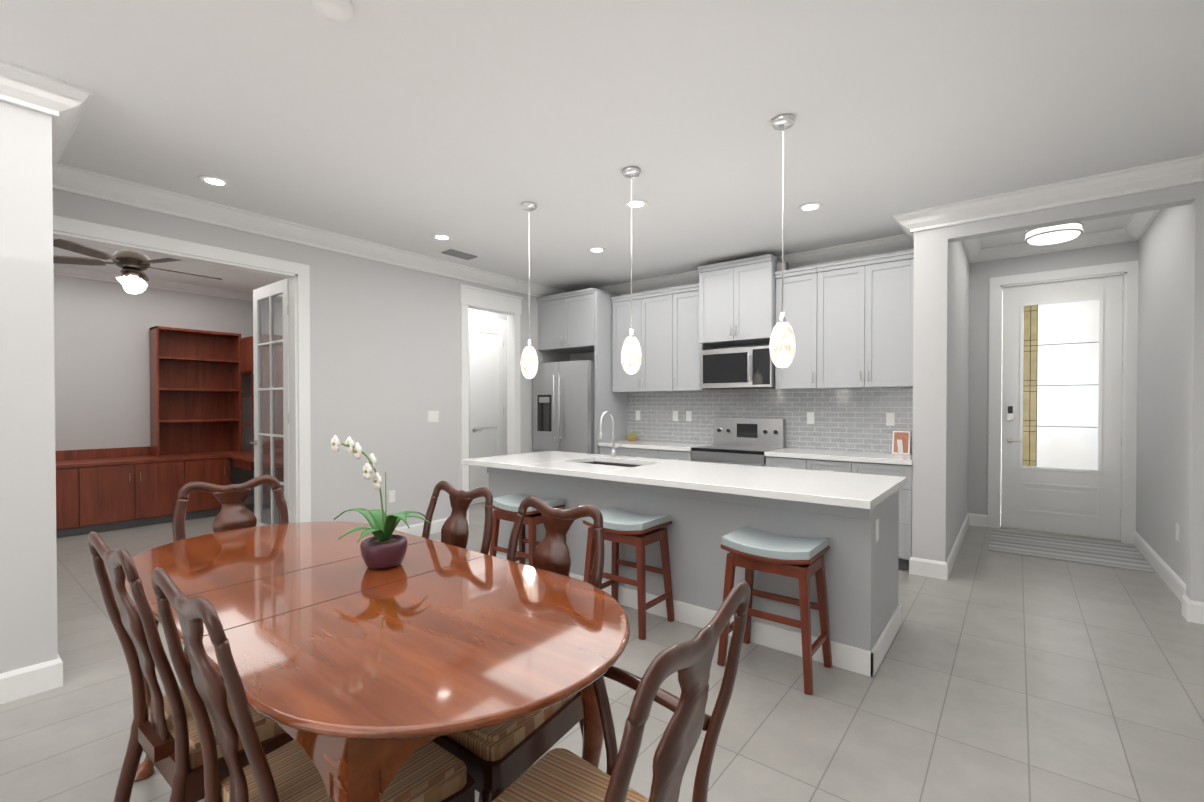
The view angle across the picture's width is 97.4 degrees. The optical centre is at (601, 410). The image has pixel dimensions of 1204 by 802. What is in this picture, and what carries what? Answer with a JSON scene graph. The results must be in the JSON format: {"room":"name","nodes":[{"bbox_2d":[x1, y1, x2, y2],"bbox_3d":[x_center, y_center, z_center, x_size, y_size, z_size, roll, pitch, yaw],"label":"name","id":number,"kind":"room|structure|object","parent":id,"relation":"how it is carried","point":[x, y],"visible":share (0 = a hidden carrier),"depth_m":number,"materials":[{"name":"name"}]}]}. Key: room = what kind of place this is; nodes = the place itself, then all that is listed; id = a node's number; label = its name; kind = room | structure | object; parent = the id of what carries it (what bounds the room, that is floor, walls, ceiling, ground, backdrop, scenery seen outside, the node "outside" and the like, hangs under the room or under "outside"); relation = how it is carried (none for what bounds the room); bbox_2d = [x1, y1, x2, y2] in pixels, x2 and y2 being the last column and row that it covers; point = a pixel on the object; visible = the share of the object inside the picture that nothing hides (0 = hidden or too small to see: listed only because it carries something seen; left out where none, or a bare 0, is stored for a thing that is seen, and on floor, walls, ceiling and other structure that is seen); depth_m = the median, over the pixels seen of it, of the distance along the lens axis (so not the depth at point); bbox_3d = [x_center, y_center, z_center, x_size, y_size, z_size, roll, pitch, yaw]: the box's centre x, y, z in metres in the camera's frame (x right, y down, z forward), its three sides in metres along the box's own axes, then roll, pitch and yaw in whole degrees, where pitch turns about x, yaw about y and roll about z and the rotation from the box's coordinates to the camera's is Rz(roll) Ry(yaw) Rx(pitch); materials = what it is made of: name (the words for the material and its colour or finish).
{"room":"dining room and kitchen","nodes":[
{"label":"dining room and kitchen","id":0,"kind":"room"},
{"bbox_2d":[0,502,1203,801],"bbox_3d":[-1.715,1.394,3.752,11.000,0.120,12.400,0,1,38],"label":"floor","id":1,"kind":"structure","parent":0,"point":[1000,676],"depth_m":2.43,"materials":[{"name":"tile"}]},
{"bbox_2d":[55,326,253,537],"bbox_3d":[-4.973,0.163,5.215,2.448,2.310,3.696,0,1,38],"label":"cabinet","id":2,"kind":"object","parent":1,"relation":"on","point":[196,399],"visible":0.56,"depth_m":6.42,"materials":[{"name":"brown wood"}]},
{"bbox_2d":[88,531,293,801],"bbox_3d":[-1.116,0.850,1.590,0.548,1.040,0.562,0,1,36],"label":"dining chair","id":3,"kind":"object","parent":1,"relation":"on","point":[164,736],"visible":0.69,"depth_m":1.41,"materials":[{"name":"brown wood"}]},
{"bbox_2d":[172,475,288,671],"bbox_3d":[-1.535,0.843,2.334,0.562,1.040,0.548,0,1,38],"label":"dining chair","id":4,"kind":"object","parent":1,"relation":"on","point":[234,513],"visible":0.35,"depth_m":2.46,"materials":[{"name":"brown wood"}]},
{"bbox_2d":[151,567,474,801],"bbox_3d":[-0.664,0.854,1.261,0.548,1.040,0.562,0,1,38],"label":"dining chair","id":5,"kind":"object","parent":1,"relation":"on","point":[431,771],"visible":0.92,"depth_m":1.19,"materials":[{"name":"brown wood"}]},
{"bbox_2d":[125,522,629,801],"bbox_3d":[-0.859,0.957,1.760,2.120,0.815,0.940,0,1,38],"label":"dining table","id":6,"kind":"object","parent":1,"relation":"on","point":[361,681],"visible":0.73,"depth_m":1.32,"materials":[{"name":"brown wood"}]},
{"bbox_2d":[331,435,430,569],"bbox_3d":[-0.776,0.318,1.868,0.341,0.461,0.328,0,1,38],"label":"orchid plant","id":7,"kind":"object","parent":6,"relation":"on","point":[383,548],"visible":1,"depth_m":1.85,"materials":[{"name":"green plant"}]},
{"bbox_2d":[422,481,492,554],"bbox_3d":[-0.779,0.845,2.119,0.548,1.040,0.562,0,1,38],"label":"dining chair","id":8,"kind":"object","parent":1,"relation":"on","point":[454,531],"visible":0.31,"depth_m":2.29,"materials":[{"name":"brown wood"}]},
{"bbox_2d":[432,496,603,801],"bbox_3d":[-0.321,0.849,1.715,0.548,1.040,0.562,0,1,38],"label":"dining chair","id":9,"kind":"object","parent":1,"relation":"on","point":[498,760],"visible":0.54,"depth_m":1.54,"materials":[{"name":"brown wood"}]},
{"bbox_2d":[490,493,564,566],"bbox_3d":[-0.557,0.993,3.927,0.483,0.681,0.364,0,1,38],"label":"bar stool","id":10,"kind":"object","parent":1,"relation":"on","point":[506,507],"visible":0.38,"depth_m":3.86,"materials":[{"name":"brown wood"}]},
{"bbox_2d":[533,360,593,453],"bbox_3d":[-0.323,0.352,6.760,0.913,1.900,0.791,0,1,38],"label":"refrigerator","id":11,"kind":"object","parent":1,"relation":"on","point":[563,406],"visible":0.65,"depth_m":6.42,"materials":[{"name":"silver metal"}]},
{"bbox_2d":[596,446,631,456],"bbox_3d":[0.340,0.863,6.391,0.468,0.885,0.598,0,1,38],"label":"base cabinet","id":12,"kind":"object","parent":1,"relation":"on","point":[603,450],"depth_m":6.15,"materials":[{"name":"white wood"}]},
{"bbox_2d":[492,581,750,801],"bbox_3d":[-0.059,0.852,1.017,0.568,1.050,0.666,0,1,32],"label":"armchair","id":13,"kind":"object","parent":1,"relation":"on","point":[559,775],"visible":0.94,"depth_m":0.96,"materials":[{"name":"brown wood"}]},
{"bbox_2d":[583,506,674,639],"bbox_3d":[0.162,0.999,3.369,0.483,0.681,0.364,0,1,38],"label":"bar stool","id":14,"kind":"object","parent":1,"relation":"on","point":[640,532],"visible":0.98,"depth_m":3.29,"materials":[{"name":"brown wood"}]},
{"bbox_2d":[632,450,663,458],"bbox_3d":[0.640,0.866,6.156,0.526,0.885,0.598,0,1,38],"label":"base cabinet","id":15,"kind":"object","parent":1,"relation":"on","point":[657,454],"depth_m":5.87,"materials":[{"name":"white wood"}]},
{"bbox_2d":[664,450,693,460],"bbox_3d":[0.936,0.868,5.924,0.458,0.885,0.598,0,1,38],"label":"base cabinet","id":16,"kind":"object","parent":1,"relation":"on","point":[685,455],"depth_m":5.63,"materials":[{"name":"white wood"}]},
{"bbox_2d":[596,438,713,449],"bbox_3d":[0.630,0.403,6.146,1.230,0.040,0.618,0,1,38],"label":"countertop","id":17,"kind":"structure","parent":16,"relation":"on","point":[632,445],"depth_m":5.98,"materials":[{"name":"white stone"}]},
{"bbox_2d":[625,432,638,440],"bbox_3d":[0.370,0.323,6.528,0.172,0.112,0.172,0,1,38],"label":"fruit bowl","id":18,"kind":"object","parent":17,"relation":"on","point":[632,436],"visible":1,"depth_m":6.49,"materials":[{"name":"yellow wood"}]},
{"bbox_2d":[487,467,900,676],"bbox_3d":[0.442,0.890,3.904,2.992,0.885,0.830,0,1,38],"label":"kitchen island","id":19,"kind":"object","parent":1,"relation":"on","point":[852,517],"depth_m":3.13,"materials":[{"name":"grey paint"}]},
{"bbox_2d":[462,451,905,510],"bbox_3d":[0.370,0.428,3.823,3.060,0.040,1.040,0,1,38],"label":"island countertop","id":20,"kind":"structure","parent":19,"relation":"on","point":[828,488],"depth_m":3.31,"materials":[{"name":"white stone"}]},
{"bbox_2d":[599,411,621,454],"bbox_3d":[0.073,0.202,4.478,0.113,0.397,0.213,0,1,38],"label":"faucet","id":21,"kind":"object","parent":20,"relation":"on","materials":[{"name":"silver metal"}]},
{"bbox_2d":[582,459,641,466],"bbox_3d":[0.076,0.550,4.194,0.724,0.237,0.464,0,1,38],"label":"sink","id":22,"kind":"object","parent":20,"relation":"in","point":[615,461],"depth_m":4.45,"materials":[{"name":"silver metal"}]},
{"bbox_2d":[691,418,785,466],"bbox_3d":[1.409,0.703,5.507,0.778,1.225,0.663,0,1,38],"label":"range oven","id":23,"kind":"object","parent":1,"relation":"on","point":[744,441],"visible":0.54,"depth_m":5.53,"materials":[{"name":"silver metal"}]},
{"bbox_2d":[717,526,831,694],"bbox_3d":[0.909,1.006,2.783,0.483,0.681,0.364,0,1,38],"label":"bar stool","id":24,"kind":"object","parent":1,"relation":"on","point":[750,549],"visible":0.94,"depth_m":2.71,"materials":[{"name":"brown wood"}]},
{"bbox_2d":[766,458,815,469],"bbox_3d":[1.918,0.876,5.153,0.438,0.885,0.598,0,1,38],"label":"base cabinet","id":25,"kind":"object","parent":1,"relation":"on","point":[793,463],"depth_m":4.89,"materials":[{"name":"white wood"}]},
{"bbox_2d":[816,458,851,472],"bbox_3d":[2.171,0.879,4.955,0.438,0.885,0.598,0,1,38],"label":"base cabinet","id":26,"kind":"object","parent":1,"relation":"on","point":[846,467],"depth_m":4.67,"materials":[{"name":"white wood"}]},
{"bbox_2d":[852,462,911,569],"bbox_3d":[2.501,0.881,4.696,0.517,0.885,0.598,0,1,38],"label":"base cabinet","id":27,"kind":"object","parent":1,"relation":"on","point":[874,468],"depth_m":4.35,"materials":[{"name":"white wood"}]},
{"bbox_2d":[764,448,911,465],"bbox_3d":[2.217,0.417,4.901,1.224,0.040,0.618,0,1,38],"label":"countertop","id":28,"kind":"structure","parent":27,"relation":"on","point":[824,455],"depth_m":4.72,"materials":[{"name":"white stone"}]},
{"bbox_2d":[892,431,910,454],"bbox_3d":[2.697,0.293,4.779,0.140,0.209,0.120,0,1,38],"label":"photo frame","id":29,"kind":"object","parent":28,"relation":"on","point":[901,442],"visible":0.95,"depth_m":4.79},
{"bbox_2d":[988,529,1154,572],"bbox_3d":[4.395,1.314,5.059,1.100,0.010,1.040,0,1,38],"label":"entry rug","id":30,"kind":"object","parent":1,"relation":"on","point":[1116,555],"visible":0.98,"depth_m":4.98,"materials":[{"name":"grey fabric"}]},
{"bbox_2d":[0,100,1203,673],"bbox_3d":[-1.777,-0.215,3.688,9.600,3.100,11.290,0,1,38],"label":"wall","id":31,"kind":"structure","parent":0,"point":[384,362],"depth_m":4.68,"materials":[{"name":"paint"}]},
{"bbox_2d":[0,654,62,703],"bbox_3d":[-3.910,1.296,0.972,0.016,0.135,4.116,0,1,38],"label":"baseboard","id":32,"kind":"structure","parent":31,"relation":"attached to","point":[28,680],"depth_m":2.50,"materials":[{"name":"white wood"}]},
{"bbox_2d":[0,59,93,126],"bbox_3d":[-3.829,-1.471,0.952,0.131,0.131,4.231,0,1,38],"label":"crown molding","id":33,"kind":"structure","parent":31,"relation":"attached to","point":[64,103],"depth_m":2.48,"materials":[{"name":"white wood"}]},
{"bbox_2d":[52,123,75,186],"bbox_3d":[-3.052,-1.492,2.948,1.050,0.131,0.131,0,1,38],"label":"crown molding","id":34,"kind":"structure","parent":31,"relation":"attached to","point":[61,133],"depth_m":3.08,"materials":[{"name":"white wood"}]},
{"bbox_2d":[53,265,251,300],"bbox_3d":[-5.902,-1.545,5.925,0.089,0.089,3.700,0,1,38],"label":"crown molding","id":35,"kind":"structure","parent":31,"relation":"attached to","point":[57,269],"depth_m":6.52,"materials":[{"name":"white paint"}]},
{"bbox_2d":[53,215,310,522],"bbox_3d":[-3.147,0.033,4.033,0.160,2.595,1.695,0,1,38],"label":"door frame","id":36,"kind":"structure","parent":31,"relation":"attached to","point":[297,275],"depth_m":4.57,"materials":[{"name":"white wood"}]},
{"bbox_2d":[244,494,253,504],"bbox_3d":[-5.931,1.243,5.978,0.016,0.135,3.700,0,1,38],"label":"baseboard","id":37,"kind":"structure","parent":31,"relation":"attached to","point":[250,499],"depth_m":7.32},
{"bbox_2d":[250,278,289,525],"bbox_3d":[-3.068,0.076,4.879,0.799,2.475,0.096,0,1,38],"label":"door leaf","id":38,"kind":"structure","parent":31,"relation":"in","point":[271,442],"depth_m":4.89,"materials":[{"name":"white wood"}]},
{"bbox_2d":[53,167,567,296],"bbox_3d":[-1.983,-1.517,5.298,0.131,0.131,5.150,0,1,38],"label":"crown molding","id":39,"kind":"structure","parent":31,"relation":"attached to","point":[81,181],"depth_m":4.33,"materials":[{"name":"white wood"}]},
{"bbox_2d":[388,490,394,502],"bbox_3d":[-2.097,0.858,5.279,0.006,0.120,0.070,0,1,38],"label":"electrical outlet","id":40,"kind":"object","parent":31,"relation":"attached to","point":[391,494],"depth_m":5.27,"materials":[{"name":"white plastic"}]},
{"bbox_2d":[395,518,446,535],"bbox_3d":[-2.075,1.250,5.304,0.016,0.135,1.608,0,1,38],"label":"baseboard","id":41,"kind":"structure","parent":31,"relation":"attached to","point":[436,525],"depth_m":5.52,"materials":[{"name":"white wood"}]},
{"bbox_2d":[428,411,438,421],"bbox_3d":[-1.799,0.064,5.648,0.009,0.120,0.130,0,1,38],"label":"switch plate","id":42,"kind":"object","parent":31,"relation":"attached to","point":[433,416],"depth_m":5.65,"materials":[{"name":"white plastic"}]},
{"bbox_2d":[468,321,503,504],"bbox_3d":[-1.607,0.033,7.455,0.092,2.510,0.602,0,1,38],"label":"pantry door","id":43,"kind":"structure","parent":31,"relation":"in","point":[486,397],"depth_m":7.43,"materials":[{"name":"white wood"}]},
{"bbox_2d":[458,284,522,525],"bbox_3d":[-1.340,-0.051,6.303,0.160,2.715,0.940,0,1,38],"label":"door frame","id":44,"kind":"structure","parent":31,"relation":"attached to","point":[471,297],"depth_m":6.32,"materials":[{"name":"white wood"}]},
{"bbox_2d":[536,290,619,353],"bbox_3d":[-0.268,-1.107,6.828,0.941,0.655,0.628,0,1,38],"label":"upper cabinet","id":45,"kind":"object","parent":31,"relation":"attached to","point":[580,322],"depth_m":6.49,"materials":[{"name":"white wood"}]},
{"bbox_2d":[612,290,675,393],"bbox_3d":[0.590,-0.786,6.336,0.908,1.125,0.348,0,1,38],"label":"upper cabinet","id":46,"kind":"object","parent":31,"relation":"attached to","point":[653,315],"depth_m":6.17,"materials":[{"name":"white wood"}]},
{"bbox_2d":[676,286,715,391],"bbox_3d":[1.025,-0.783,5.995,0.427,1.125,0.348,0,1,38],"label":"upper cabinet","id":47,"kind":"object","parent":31,"relation":"attached to","point":[687,352],"depth_m":5.85,"materials":[{"name":"white wood"}]},
{"bbox_2d":[696,254,783,348],"bbox_3d":[1.480,-1.108,5.577,0.790,0.785,0.438,0,1,38],"label":"upper cabinet","id":48,"kind":"object","parent":31,"relation":"attached to","point":[736,301],"depth_m":5.39,"materials":[{"name":"white wood"}]},
{"bbox_2d":[700,346,774,389],"bbox_3d":[1.467,-0.435,5.569,0.774,0.412,0.476,0,1,38],"label":"over-the-range microwave","id":49,"kind":"object","parent":48,"relation":"attached to","point":[743,368],"visible":0.81,"depth_m":5.40,"materials":[{"name":"silver metal"}]},
{"bbox_2d":[776,262,788,271],"bbox_3d":[1.788,-1.410,5.239,0.090,0.094,0.090,0,1,38],"label":"sensor","id":50,"kind":"object","parent":48,"relation":"attached to","point":[779,266],"visible":0.57,"depth_m":5.21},
{"bbox_2d":[596,236,913,295],"bbox_3d":[1.241,-1.524,5.958,4.090,0.131,0.131,0,1,38],"label":"crown molding","id":51,"kind":"structure","parent":31,"relation":"attached to","point":[886,245],"depth_m":5.31,"materials":[{"name":"white wood"}]},
{"bbox_2d":[627,388,912,453],"bbox_3d":[1.608,0.075,5.766,3.254,0.624,0.007,0,1,38],"label":"tile backsplash","id":52,"kind":"structure","parent":31,"relation":"attached to","point":[849,419],"depth_m":5.46,"materials":[{"name":"grey tile"}]},
{"bbox_2d":[636,411,639,419],"bbox_3d":[0.453,0.063,6.663,0.070,0.120,0.007,0,1,38],"label":"electrical outlet","id":53,"kind":"object","parent":52,"relation":"attached to","point":[637,412],"depth_m":6.66,"materials":[{"name":"white plastic"}]},
{"bbox_2d":[673,411,677,420],"bbox_3d":[0.878,0.066,6.330,0.070,0.120,0.007,0,1,38],"label":"electrical outlet","id":54,"kind":"object","parent":52,"relation":"attached to","point":[675,413],"depth_m":6.32,"materials":[{"name":"white plastic"}]},
{"bbox_2d":[686,411,691,420],"bbox_3d":[1.019,0.067,6.219,0.070,0.120,0.007,0,1,38],"label":"electrical outlet","id":55,"kind":"object","parent":52,"relation":"attached to","point":[688,413],"depth_m":6.21,"materials":[{"name":"white plastic"}]},
{"bbox_2d":[807,412,813,423],"bbox_3d":[2.113,0.077,5.361,0.070,0.120,0.007,0,1,38],"label":"electrical outlet","id":56,"kind":"object","parent":52,"relation":"attached to","point":[810,415],"depth_m":5.36,"materials":[{"name":"white plastic"}]},
{"bbox_2d":[886,413,894,425],"bbox_3d":[2.679,0.081,4.916,0.070,0.120,0.007,0,1,38],"label":"electrical outlet","id":57,"kind":"object","parent":52,"relation":"attached to","point":[890,419],"depth_m":4.91,"materials":[{"name":"white plastic"}]},
{"bbox_2d":[775,266,823,389],"bbox_3d":[2.001,-0.775,5.229,0.453,1.125,0.348,0,1,38],"label":"upper cabinet","id":58,"kind":"object","parent":31,"relation":"attached to","point":[803,290],"depth_m":5.07,"materials":[{"name":"white wood"}]},
{"bbox_2d":[824,250,913,388],"bbox_3d":[2.435,-0.771,4.889,0.881,1.125,0.348,0,1,38],"label":"upper cabinet","id":59,"kind":"object","parent":31,"relation":"attached to","point":[850,322],"depth_m":4.71,"materials":[{"name":"white wood"}]},
{"bbox_2d":[896,235,913,250],"bbox_3d":[2.610,-1.509,4.497,0.131,0.131,0.420,0,1,38],"label":"crown molding","id":60,"kind":"structure","parent":31,"relation":"attached to","point":[906,242],"depth_m":4.77,"materials":[{"name":"white wood"}]},
{"bbox_2d":[940,513,971,579],"bbox_3d":[3.443,1.252,5.096,0.016,0.135,2.416,0,1,38],"label":"baseboard","id":61,"kind":"structure","parent":31,"relation":"attached to","point":[946,567],"depth_m":4.65,"materials":[{"name":"white wood"}]},
{"bbox_2d":[962,238,983,262],"bbox_3d":[3.525,-1.723,5.087,0.115,0.116,2.280,0,1,38],"label":"crown molding","id":62,"kind":"structure","parent":31,"relation":"attached to","point":[973,249],"depth_m":5.69,"materials":[{"name":"white paint"}]},
{"bbox_2d":[892,155,1199,238],"bbox_3d":[3.026,-1.501,3.795,1.651,0.131,0.131,0,1,38],"label":"crown molding","id":63,"kind":"structure","parent":31,"relation":"attached to","point":[1181,171],"depth_m":3.68,"materials":[{"name":"white wood"}]},
{"bbox_2d":[984,228,1119,260],"bbox_3d":[4.678,-1.728,5.557,1.110,0.116,0.115,0,1,38],"label":"crown molding","id":64,"kind":"structure","parent":31,"relation":"attached to","point":[1112,236],"depth_m":5.53,"materials":[{"name":"white paint"}]},
{"bbox_2d":[1001,275,1122,539],"bbox_3d":[4.814,-0.024,5.574,0.962,2.660,0.101,0,1,38],"label":"entry door","id":65,"kind":"structure","parent":31,"relation":"in","point":[1061,441],"depth_m":5.56,"materials":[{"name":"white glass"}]},
{"bbox_2d":[988,260,1138,543],"bbox_3d":[4.828,-0.078,5.595,1.190,2.785,0.140,0,1,38],"label":"door frame","id":66,"kind":"structure","parent":31,"relation":"attached to","point":[1129,270],"depth_m":5.36,"materials":[{"name":"white wood"}]},
{"bbox_2d":[1120,209,1160,242],"bbox_3d":[4.504,-1.715,4.319,0.116,0.116,2.280,0,1,38],"label":"crown molding","id":67,"kind":"structure","parent":31,"relation":"attached to","point":[1138,223],"depth_m":4.91,"materials":[{"name":"white wood"}]},
{"bbox_2d":[1176,523,1179,541],"bbox_3d":[4.171,0.883,3.833,0.006,0.120,0.080,0,1,38],"label":"electrical outlet","id":68,"kind":"object","parent":31,"relation":"attached to","point":[1177,525],"depth_m":3.82,"materials":[{"name":"white plastic"}]},
{"bbox_2d":[1196,151,1203,181],"bbox_3d":[1.113,-1.459,-0.117,0.131,0.131,8.650,0,1,38],"label":"crown molding","id":69,"kind":"structure","parent":31,"relation":"attached to","point":[1199,158],"depth_m":3.26,"materials":[{"name":"white wood"}]},
{"bbox_2d":[0,0,1203,293],"bbox_3d":[-1.777,-1.715,3.672,9.760,0.300,11.450,0,1,38],"label":"ceiling","id":70,"kind":"structure","parent":0,"point":[468,126],"depth_m":2.76,"materials":[{"name":"paint"}]},
{"bbox_2d":[53,239,222,293],"bbox_3d":[-4.083,-1.297,4.669,1.293,0.557,1.255,0,1,38],"label":"ceiling fan","id":71,"kind":"object","parent":70,"relation":"hanging from","point":[132,265],"visible":0.85,"depth_m":4.53,"materials":[{"name":"brown wood"}]},
{"bbox_2d":[198,175,230,186],"bbox_3d":[-2.641,-1.560,3.609,0.188,0.008,0.188,0,1,38],"label":"recessed light","id":72,"kind":"object","parent":70,"relation":"in","point":[213,181],"visible":0.98,"depth_m":3.60,"materials":[{"name":"white glass"}]},
{"bbox_2d":[311,0,352,22],"bbox_3d":[-1.024,-1.529,2.009,0.144,0.036,0.144,0,1,38],"label":"smoke detector","id":73,"kind":"object","parent":70,"relation":"attached to","point":[339,11],"visible":1,"depth_m":2.00,"materials":[{"name":"white plastic"}]},
{"bbox_2d":[431,234,452,240],"bbox_3d":[-1.455,-1.573,4.813,0.188,0.008,0.188,0,1,38],"label":"recessed light","id":74,"kind":"object","parent":70,"relation":"in","point":[442,237],"visible":1,"depth_m":4.81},
{"bbox_2d":[441,249,476,259],"bbox_3d":[-1.443,-1.575,5.363,0.160,0.016,0.320,0,1,38],"label":"ceiling vent","id":75,"kind":"object","parent":70,"relation":"in","point":[458,254],"visible":0.98,"depth_m":5.33,"materials":[{"name":"grey metal"}]},
{"bbox_2d":[520,201,537,378],"bbox_3d":[-0.556,-0.905,4.038,0.136,1.326,0.136,0,1,38],"label":"pendant light","id":76,"kind":"object","parent":70,"relation":"hanging from","point":[529,363],"visible":1,"depth_m":4.00,"materials":[{"name":"white glass"}]},
{"bbox_2d":[588,247,605,252],"bbox_3d":[-0.050,-1.578,5.211,0.188,0.008,0.188,0,1,38],"label":"recessed light","id":77,"kind":"object","parent":70,"relation":"in","point":[596,250],"visible":1,"depth_m":5.21,"materials":[{"name":"white plastic"}]},
{"bbox_2d":[621,166,641,373],"bbox_3d":[0.192,-0.899,3.452,0.136,1.326,0.136,0,1,38],"label":"pendant light","id":78,"kind":"object","parent":70,"relation":"hanging from","point":[631,356],"visible":1,"depth_m":3.42,"materials":[{"name":"white glass"}]},
{"bbox_2d":[624,199,647,208],"bbox_3d":[0.258,-1.565,4.016,0.188,0.008,0.188,0,1,38],"label":"recessed light","id":79,"kind":"object","parent":70,"relation":"in","point":[638,203],"visible":0.96,"depth_m":4.01,"materials":[{"name":"white glass"}]},
{"bbox_2d":[769,114,795,367],"bbox_3d":[0.971,-0.893,2.841,0.136,1.326,0.136,0,1,38],"label":"pendant light","id":80,"kind":"object","parent":70,"relation":"hanging from","point":[782,345],"visible":1,"depth_m":2.81,"materials":[{"name":"white glass"}]},
{"bbox_2d":[797,202,822,211],"bbox_3d":[1.604,-1.565,4.079,0.188,0.008,0.188,0,1,38],"label":"recessed light","id":81,"kind":"object","parent":70,"relation":"in","point":[810,207],"visible":1,"depth_m":4.07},
{"bbox_2d":[1024,222,1083,244],"bbox_3d":[4.201,-1.673,4.925,0.430,0.210,0.430,0,1,38],"label":"ceiling light","id":82,"kind":"object","parent":70,"relation":"attached to","point":[1054,234],"visible":0.69,"depth_m":4.82,"materials":[{"name":"white glass"}]}
]}

